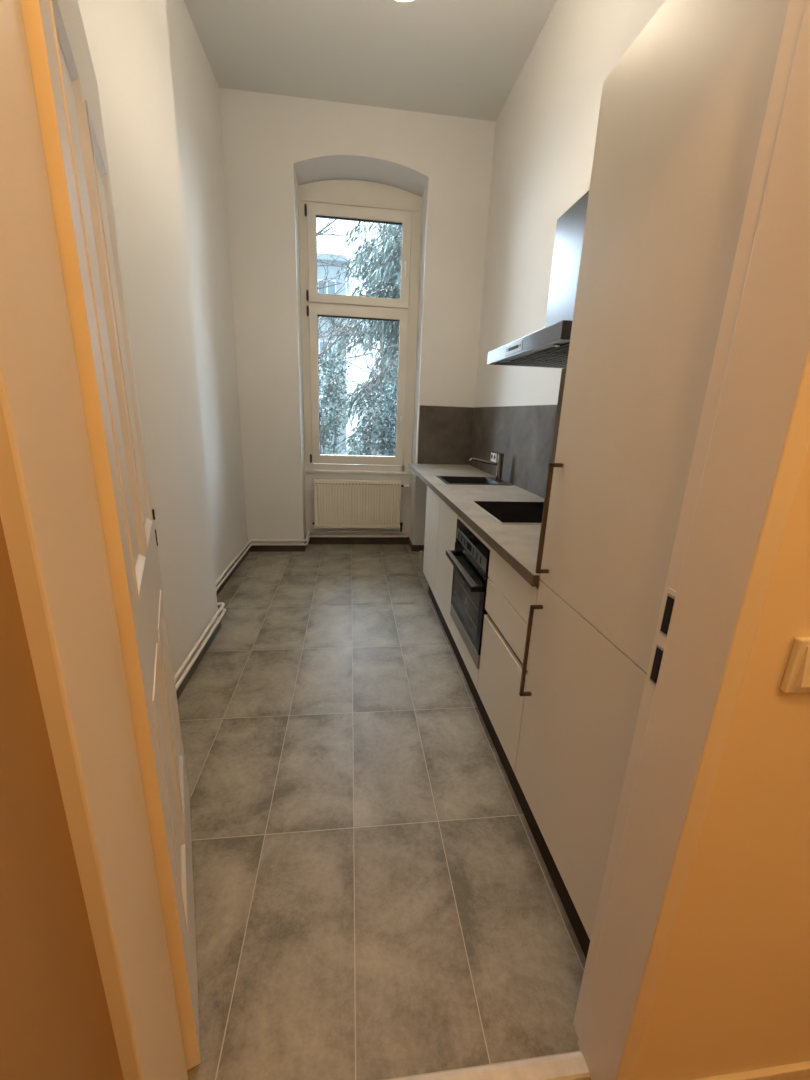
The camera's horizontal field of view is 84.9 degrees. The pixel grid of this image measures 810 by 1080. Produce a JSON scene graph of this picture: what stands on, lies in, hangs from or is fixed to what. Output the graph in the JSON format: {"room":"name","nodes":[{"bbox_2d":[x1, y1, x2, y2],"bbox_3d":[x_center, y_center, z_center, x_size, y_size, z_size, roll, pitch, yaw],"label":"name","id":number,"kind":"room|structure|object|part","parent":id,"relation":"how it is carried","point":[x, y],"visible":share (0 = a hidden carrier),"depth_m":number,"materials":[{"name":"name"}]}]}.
{"room":"hallway","nodes":[
{"label":"hallway","id":0,"kind":"room"},
{"bbox_2d":[0,517,123,1079],"bbox_3d":[-0.375,0.177,-0.869,0.214,2.900,2.696,0,16,-7],"label":"wall","id":1,"kind":"structure","parent":0,"point":[55,1020],"depth_m":0.53,"materials":[{"name":"paint"}]},
{"bbox_2d":[78,0,247,684],"bbox_3d":[-1.313,-1.193,2.204,0.370,3.780,3.885,0,16,-7],"label":"wall","id":2,"kind":"structure","parent":0,"point":[158,88],"depth_m":2.21,"materials":[{"name":"paint"}]},
{"bbox_2d":[176,545,248,699],"bbox_3d":[-1.271,0.605,2.678,0.179,0.068,3.785,0,16,-7],"label":"baseboard","id":3,"kind":"structure","parent":2,"relation":"attached to","point":[190,673],"depth_m":2.62,"materials":[{"name":"tile"}]},
{"bbox_2d":[174,531,406,680],"bbox_3d":[-0.556,0.467,2.860,1.641,0.053,4.001,0,16,-7],"label":"pipe","id":4,"kind":"object","parent":2,"relation":"attached to","point":[222,604],"visible":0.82,"depth_m":3.57,"materials":[{"name":"paint"}]},
{"bbox_2d":[175,535,406,690],"bbox_3d":[-0.558,0.509,2.870,1.641,0.052,3.997,0,16,-7],"label":"pipe","id":5,"kind":"object","parent":2,"relation":"attached to","point":[206,639],"visible":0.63,"depth_m":3.41,"materials":[{"name":"paint"}]},
{"bbox_2d":[219,88,495,544],"bbox_3d":[-0.442,-1.775,4.362,2.625,3.780,0.550,0,16,-7],"label":"wall","id":6,"kind":"structure","parent":0,"point":[273,144],"depth_m":3.88,"materials":[{"name":"paint"}]},
{"bbox_2d":[249,538,423,551],"bbox_3d":[-0.488,0.050,4.729,2.216,0.068,0.269,0,16,-7],"label":"baseboard","id":7,"kind":"structure","parent":6,"relation":"attached to","point":[413,547],"depth_m":4.51,"materials":[{"name":"tile"}]},
{"bbox_2d":[305,472,411,537],"bbox_3d":[-0.512,-0.367,4.898,1.126,0.775,0.290,0,16,-7],"label":"wall niche","id":8,"kind":"object","parent":6,"relation":"in","point":[405,505],"visible":0.29,"depth_m":4.74,"materials":[{"name":"paint"}]},
{"bbox_2d":[308,537,408,543],"bbox_3d":[-0.507,0.006,4.850,1.108,0.085,0.009,0,16,-7],"label":"baseboard","id":9,"kind":"structure","parent":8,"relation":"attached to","point":[312,540],"depth_m":4.85,"materials":[{"name":"tile"}]},
{"bbox_2d":[312,479,409,531],"bbox_3d":[-0.468,-0.358,4.703,1.015,0.556,0.097,0,16,-7],"label":"radiator","id":10,"kind":"object","parent":8,"relation":"attached to","point":[337,503],"visible":1,"depth_m":4.65,"materials":[{"name":"metal"}]},
{"bbox_2d":[298,179,421,474],"bbox_3d":[-0.440,-1.982,4.353,1.126,2.633,0.165,0,16,-7],"label":"window","id":11,"kind":"structure","parent":6,"relation":"in","point":[342,199],"depth_m":4.26,"materials":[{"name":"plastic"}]},
{"bbox_3d":[-0.483,-0.718,4.677,1.118,0.022,0.095,0,16,-7],"label":"sill","id":12,"kind":"part","parent":11,"relation":"part of","materials":[{"name":"stone"}]},
{"bbox_3d":[-0.471,-1.535,4.512,0.960,1.510,0.076,0,16,-7],"label":"sash","id":13,"kind":"part","parent":11,"relation":"part of","materials":[{"name":"plastic"}]},
{"bbox_3d":[-0.428,-2.663,4.191,0.960,0.812,0.076,0,16,-7],"label":"sash","id":14,"kind":"part","parent":11,"relation":"part of","materials":[{"name":"plastic"}]},
{"bbox_3d":[-0.041,-1.209,4.591,0.030,0.145,0.055,0,16,-7],"label":"handle","id":15,"kind":"part","parent":11,"relation":"part of","materials":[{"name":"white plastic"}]},
{"bbox_3d":[0.010,-2.569,4.203,0.030,0.145,0.055,0,16,-7],"label":"handle","id":16,"kind":"part","parent":11,"relation":"part of","materials":[{"name":"white plastic"}]},
{"bbox_2d":[417,405,472,464],"bbox_3d":[0.402,-1.032,4.388,0.538,0.558,0.010,0,16,-7],"label":"backsplash","id":17,"kind":"structure","parent":6,"relation":"attached to","point":[445,432],"depth_m":4.38,"materials":[{"name":"tile"}]},
{"bbox_2d":[184,0,555,120],"bbox_3d":[-0.151,-3.113,1.976,2.840,0.120,4.532,0,16,-7],"label":"ceiling","id":18,"kind":"structure","parent":0,"point":[458,58],"depth_m":3.02,"materials":[{"name":"paint"}]},
{"bbox_2d":[177,544,585,1079],"bbox_3d":[-0.367,0.614,3.035,2.690,0.080,4.420,0,16,-7],"label":"floor","id":19,"kind":"structure","parent":0,"point":[376,897],"depth_m":1.47,"materials":[{"name":"tile"}]},
{"bbox_2d":[423,486,457,629],"bbox_3d":[0.519,0.125,3.118,0.607,0.880,1.035,0,16,-7],"label":"base cabinet","id":20,"kind":"object","parent":19,"relation":"on","point":[440,520],"visible":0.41,"depth_m":2.97,"materials":[{"name":"paint"}]},
{"bbox_3d":[0.200,-0.013,3.304,0.019,0.716,0.528,0,16,-7],"label":"door","id":21,"kind":"part","parent":20,"relation":"part of","materials":[{"name":"paint"}]},
{"bbox_3d":[0.261,0.131,2.808,0.019,0.716,0.496,0,16,-7],"label":"door","id":22,"kind":"part","parent":20,"relation":"part of","materials":[{"name":"paint"}]},
{"bbox_2d":[450,516,490,689],"bbox_3d":[0.618,0.288,2.317,0.607,0.748,0.604,0,16,-7],"label":"base cabinet","id":23,"kind":"object","parent":19,"relation":"on","point":[473,671],"visible":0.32,"depth_m":2.28,"materials":[{"name":"paint"}]},
{"bbox_3d":[0.315,0.575,2.362,0.019,0.110,0.600,0,16,-7],"label":"panel","id":24,"kind":"part","parent":23,"relation":"part of","materials":[{"name":"paint"}]},
{"bbox_2d":[446,519,489,668],"bbox_3d":[0.565,0.247,2.299,0.622,0.590,0.592,0,16,-7],"label":"oven","id":25,"kind":"object","parent":23,"relation":"in","point":[470,557],"visible":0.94,"depth_m":2.18,"materials":[{"name":"black glass"}]},
{"bbox_3d":[0.289,0.145,2.235,0.057,0.028,0.552,0,16,-7],"label":"handle","id":26,"kind":"part","parent":25,"relation":"part of","materials":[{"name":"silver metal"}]},
{"bbox_3d":[0.312,0.487,2.337,0.018,0.071,0.592,0,16,-7],"label":"trim","id":27,"kind":"part","parent":25,"relation":"part of","materials":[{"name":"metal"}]},
{"bbox_3d":[0.320,0.271,2.275,0.018,0.377,0.592,0,16,-7],"label":"door","id":28,"kind":"part","parent":25,"relation":"part of","materials":[{"name":"black glass"}]},
{"bbox_3d":[0.330,0.025,2.205,0.016,0.127,0.592,0,16,-7],"label":"control panel","id":29,"kind":"part","parent":25,"relation":"part of","materials":[{"name":"black glass"}]},
{"bbox_2d":[394,1052,589,1079],"bbox_3d":[-0.027,1.179,0.943,0.871,0.013,0.044,0,16,-7],"label":"threshold","id":30,"kind":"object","parent":19,"relation":"on","point":[572,1066],"depth_m":0.98,"materials":[{"name":"paint"}]},
{"bbox_2d":[477,547,538,772],"bbox_3d":[0.683,0.441,1.790,0.607,0.748,0.497,0,16,-7],"label":"base cabinet","id":31,"kind":"object","parent":19,"relation":"on","point":[509,597],"visible":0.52,"depth_m":1.71,"materials":[{"name":"paint"}]},
{"bbox_2d":[408,463,543,586],"bbox_3d":[0.531,-0.307,2.955,0.628,0.039,3.172,0,16,-7],"label":"countertop","id":32,"kind":"structure","parent":31,"relation":"on","point":[517,544],"depth_m":2.37,"materials":[{"name":"concrete"}]},
{"bbox_2d":[436,476,511,484],"bbox_3d":[0.516,-0.373,3.424,0.497,0.180,0.410,0,16,-7],"label":"sink","id":33,"kind":"object","parent":32,"relation":"in","point":[463,480],"visible":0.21,"depth_m":3.56,"materials":[{"name":"silver metal"}]},
{"bbox_3d":[0.482,-0.373,3.420,0.373,0.180,0.358,0,16,-7],"label":"bowl","id":34,"kind":"part","parent":33,"relation":"part of","materials":[{"name":"silver metal"}]},
{"bbox_2d":[469,451,503,481],"bbox_3d":[0.620,-0.569,3.384,0.260,0.226,0.054,5,16,11],"label":"tap","id":35,"kind":"object","parent":32,"relation":"on","point":[499,463],"visible":1,"depth_m":3.36,"materials":[{"name":"metal"}]},
{"bbox_3d":[0.601,-0.598,3.374,0.222,0.051,0.021,5,16,8],"label":"spout","id":36,"kind":"part","parent":35,"relation":"part of","materials":[{"name":"metal"}]},
{"bbox_2d":[471,501,543,523],"bbox_3d":[0.654,-0.150,2.333,0.489,0.007,0.532,0,16,-7],"label":"cooktop","id":37,"kind":"object","parent":32,"relation":"in","point":[503,512],"visible":0.61,"depth_m":2.31,"materials":[{"name":"glass"}]},
{"bbox_2d":[539,368,565,573],"bbox_3d":[0.734,-0.189,1.370,0.594,0.614,0.035,0,16,-7],"label":"panel","id":38,"kind":"object","parent":32,"relation":"on","point":[563,372],"visible":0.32,"depth_m":1.29,"materials":[{"name":"laminate"}]},
{"bbox_3d":[0.385,0.591,1.797,0.019,0.395,0.497,0,16,-7],"label":"drawer","id":39,"kind":"part","parent":31,"relation":"part of","materials":[{"name":"paint"}]},
{"bbox_3d":[0.396,0.304,1.715,0.019,0.146,0.497,0,16,-7],"label":"drawer","id":40,"kind":"part","parent":31,"relation":"part of","materials":[{"name":"paint"}]},
{"bbox_3d":[0.401,0.160,1.674,0.019,0.140,0.497,0,16,-7],"label":"drawer","id":41,"kind":"part","parent":31,"relation":"part of","materials":[{"name":"paint"}]},
{"bbox_2d":[428,586,589,958],"bbox_3d":[0.356,0.732,2.333,0.016,0.131,2.650,0,16,-7],"label":"plinth","id":42,"kind":"object","parent":19,"relation":"on","point":[581,934],"visible":0.27,"depth_m":1.59,"materials":[{"name":"black plastic"}]},
{"bbox_2d":[515,0,788,939],"bbox_3d":[0.751,-0.028,1.086,0.646,2.040,0.598,0,16,-7],"label":"tall cabinet","id":43,"kind":"object","parent":19,"relation":"on","point":[682,111],"visible":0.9,"depth_m":0.95,"materials":[{"name":"paint"}]},
{"bbox_3d":[0.403,0.358,1.421,0.039,0.323,0.011,0,16,-7],"label":"handle","id":44,"kind":"part","parent":43,"relation":"part of","materials":[{"name":"metal"}]},
{"bbox_3d":[0.420,-0.059,1.294,0.039,0.329,0.011,0,16,-7],"label":"handle","id":45,"kind":"part","parent":43,"relation":"part of","materials":[{"name":"metal"}]},
{"bbox_3d":[0.456,0.570,1.223,0.019,0.754,0.596,0,16,-7],"label":"door","id":46,"kind":"part","parent":43,"relation":"part of","materials":[{"name":"paint"}]},
{"bbox_3d":[0.493,-0.402,0.946,0.019,1.262,0.596,0,16,-7],"label":"door","id":47,"kind":"part","parent":43,"relation":"part of","materials":[{"name":"paint"}]},
{"bbox_2d":[474,0,665,406],"bbox_3d":[1.009,-1.187,2.491,0.200,3.780,3.885,0,16,-7],"label":"wall","id":48,"kind":"structure","parent":0,"point":[546,126],"depth_m":2.84,"materials":[{"name":"paint"}]},
{"bbox_2d":[469,405,556,497],"bbox_3d":[0.850,-0.593,2.908,0.010,0.558,3.160,0,16,-7],"label":"backsplash","id":49,"kind":"structure","parent":48,"relation":"attached to","point":[524,434],"depth_m":3.19,"materials":[{"name":"tile"}]},
{"bbox_2d":[490,452,496,461],"bbox_3d":[0.742,-0.695,3.705,0.010,0.080,0.140,0,16,-7],"label":"outlet","id":50,"kind":"object","parent":49,"relation":"attached to","point":[493,455],"visible":0.77,"depth_m":3.70,"materials":[{"name":"white plastic"}]},
{"bbox_2d":[487,190,588,368],"bbox_3d":[0.738,-1.115,1.933,0.474,0.596,0.883,0,16,-7],"label":"range hood","id":51,"kind":"object","parent":48,"relation":"attached to","point":[548,347],"visible":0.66,"depth_m":1.92,"materials":[{"name":"metal"}]},
{"bbox_3d":[0.492,-0.870,2.009,0.003,0.042,0.210,0,16,-7],"label":"control panel","id":52,"kind":"part","parent":51,"relation":"part of","materials":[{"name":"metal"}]},
{"bbox_2d":[631,443,809,1079],"bbox_3d":[0.445,-0.632,0.469,3.435,3.780,0.147,0,16,-7],"label":"wall","id":53,"kind":"structure","parent":0,"point":[732,994],"depth_m":0.77,"materials":[{"name":"paint"}]},
{"bbox_2d":[20,0,200,1069],"bbox_3d":[-0.605,0.035,1.006,0.050,2.112,0.776,-6,18,-26],"label":"door","id":54,"kind":"structure","parent":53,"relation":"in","point":[65,84],"depth_m":0.76,"materials":[{"name":"white wood"}]},
{"bbox_3d":[-0.495,-0.327,0.735,0.015,0.830,0.230,-6,18,-26],"label":"panel","id":55,"kind":"part","parent":54,"relation":"part of","materials":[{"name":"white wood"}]},
{"bbox_3d":[-0.638,-0.410,1.008,0.015,0.830,0.270,-6,18,-26],"label":"panel","id":56,"kind":"part","parent":54,"relation":"part of","materials":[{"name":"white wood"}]},
{"bbox_3d":[-0.523,0.548,0.986,0.014,0.590,0.230,-6,18,-26],"label":"panel","id":57,"kind":"part","parent":54,"relation":"part of","materials":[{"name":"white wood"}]},
{"bbox_3d":[-0.666,0.464,1.260,0.014,0.590,0.270,-6,18,-26],"label":"panel","id":58,"kind":"part","parent":54,"relation":"part of","materials":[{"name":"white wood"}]},
{"bbox_2d":[0,0,809,1079],"bbox_3d":[0.014,0.134,0.638,0.941,2.185,0.155,0,16,-7],"label":"trim","id":59,"kind":"structure","parent":53,"relation":"attached to","point":[753,439],"depth_m":0.60,"materials":[{"name":"paint"}]},
{"bbox_3d":[0.443,0.172,0.761,0.002,0.185,0.024,0,16,-7],"label":"strike plate","id":60,"kind":"part","parent":59,"relation":"part of","materials":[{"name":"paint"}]},
{"bbox_2d":[780,637,809,692],"bbox_3d":[0.594,0.181,0.636,0.085,0.087,0.020,0,16,-7],"label":"light switch","id":61,"kind":"object","parent":53,"relation":"attached to","point":[796,678],"visible":1,"depth_m":0.63,"materials":[{"name":"white plastic"}]},
{"label":"outside","id":62,"kind":"structure","parent":0,"visible":0},
{"bbox_3d":[-2.434,-3.157,19.857,32.000,0.200,30.240,0,16,-7],"label":"garden","id":63,"kind":"object","parent":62,"visible":0},
{"bbox_2d":[317,253,348,454],"bbox_3d":[-7.071,-10.169,25.715,7.600,9.770,6.500,0,16,-7],"label":"house","id":64,"kind":"structure","parent":63,"relation":"on","point":[333,270],"depth_m":22.70,"materials":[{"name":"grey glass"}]},
{"bbox_3d":[-4.145,-12.240,22.306,0.360,1.410,0.015,0,16,-7],"label":"pane","id":65,"kind":"part","parent":64,"relation":"part of","materials":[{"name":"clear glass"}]},
{"bbox_3d":[-4.247,-9.549,23.073,0.360,1.410,0.015,0,16,-7],"label":"pane","id":66,"kind":"part","parent":64,"relation":"part of","materials":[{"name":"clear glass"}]},
{"bbox_3d":[-3.709,-12.239,22.360,0.360,1.410,0.015,0,16,-7],"label":"pane","id":67,"kind":"part","parent":64,"relation":"part of","materials":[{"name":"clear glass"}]},
{"bbox_3d":[-3.810,-9.548,23.127,0.360,1.410,0.015,0,16,-7],"label":"pane","id":68,"kind":"part","parent":64,"relation":"part of","materials":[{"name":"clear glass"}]},
{"bbox_2d":[319,345,351,454],"bbox_3d":[-1.466,-1.439,7.404,1.156,3.449,0.792,0,16,-7],"label":"evergreen shrub","id":69,"kind":"object","parent":63,"relation":"on","point":[334,396],"visible":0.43,"depth_m":7.20,"materials":[{"name":"green plant"}]},
{"bbox_2d":[317,219,399,380],"bbox_3d":[-2.277,-5.021,8.729,4.708,9.540,3.668,15,20,38],"label":"bare tree","id":70,"kind":"object","parent":63,"relation":"on","point":[320,233],"visible":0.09,"depth_m":8.57,"materials":[{"name":"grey plant"}]},
{"bbox_2d":[323,223,397,369],"bbox_3d":[-0.229,-10.417,18.820,8.417,14.524,6.601,0,16,-7],"label":"bare tree","id":71,"kind":"object","parent":63,"relation":"on","point":[378,223],"visible":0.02,"depth_m":18.33,"materials":[{"name":"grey plant"}]},
{"bbox_2d":[320,221,401,455],"bbox_3d":[0.889,-8.244,11.958,7.316,15.854,6.801,4,16,7],"label":"tree","id":72,"kind":"object","parent":63,"relation":"on","point":[389,262],"visible":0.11,"depth_m":11.56,"materials":[{"name":"green plant"}]},
{"bbox_2d":[342,321,397,455],"bbox_3d":[-0.420,-1.978,8.371,1.547,4.026,1.223,-3,17,-17],"label":"bare tree","id":73,"kind":"object","parent":63,"relation":"on","point":[382,348],"visible":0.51,"depth_m":8.01,"materials":[{"name":"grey plant"}]},
{"bbox_2d":[351,378,396,455],"bbox_3d":[-0.297,-1.214,7.579,1.254,3.016,0.795,0,16,-7],"label":"evergreen shrub","id":74,"kind":"object","parent":63,"relation":"on","point":[390,435],"visible":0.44,"depth_m":7.37,"materials":[{"name":"green plant"}]},
{"bbox_3d":[2.299,0.186,-0.546,0.200,2.900,2.678,0,16,-7],"label":"wall","id":75,"kind":"structure","parent":0,"visible":0},
{"bbox_2d":[692,1061,809,1079],"bbox_3d":[1.225,1.163,1.002,1.547,0.095,0.012,0,16,-7],"label":"baseboard","id":76,"kind":"structure","parent":75,"relation":"attached to","point":[799,1070],"depth_m":0.93,"materials":[{"name":"paint"}]}
]}

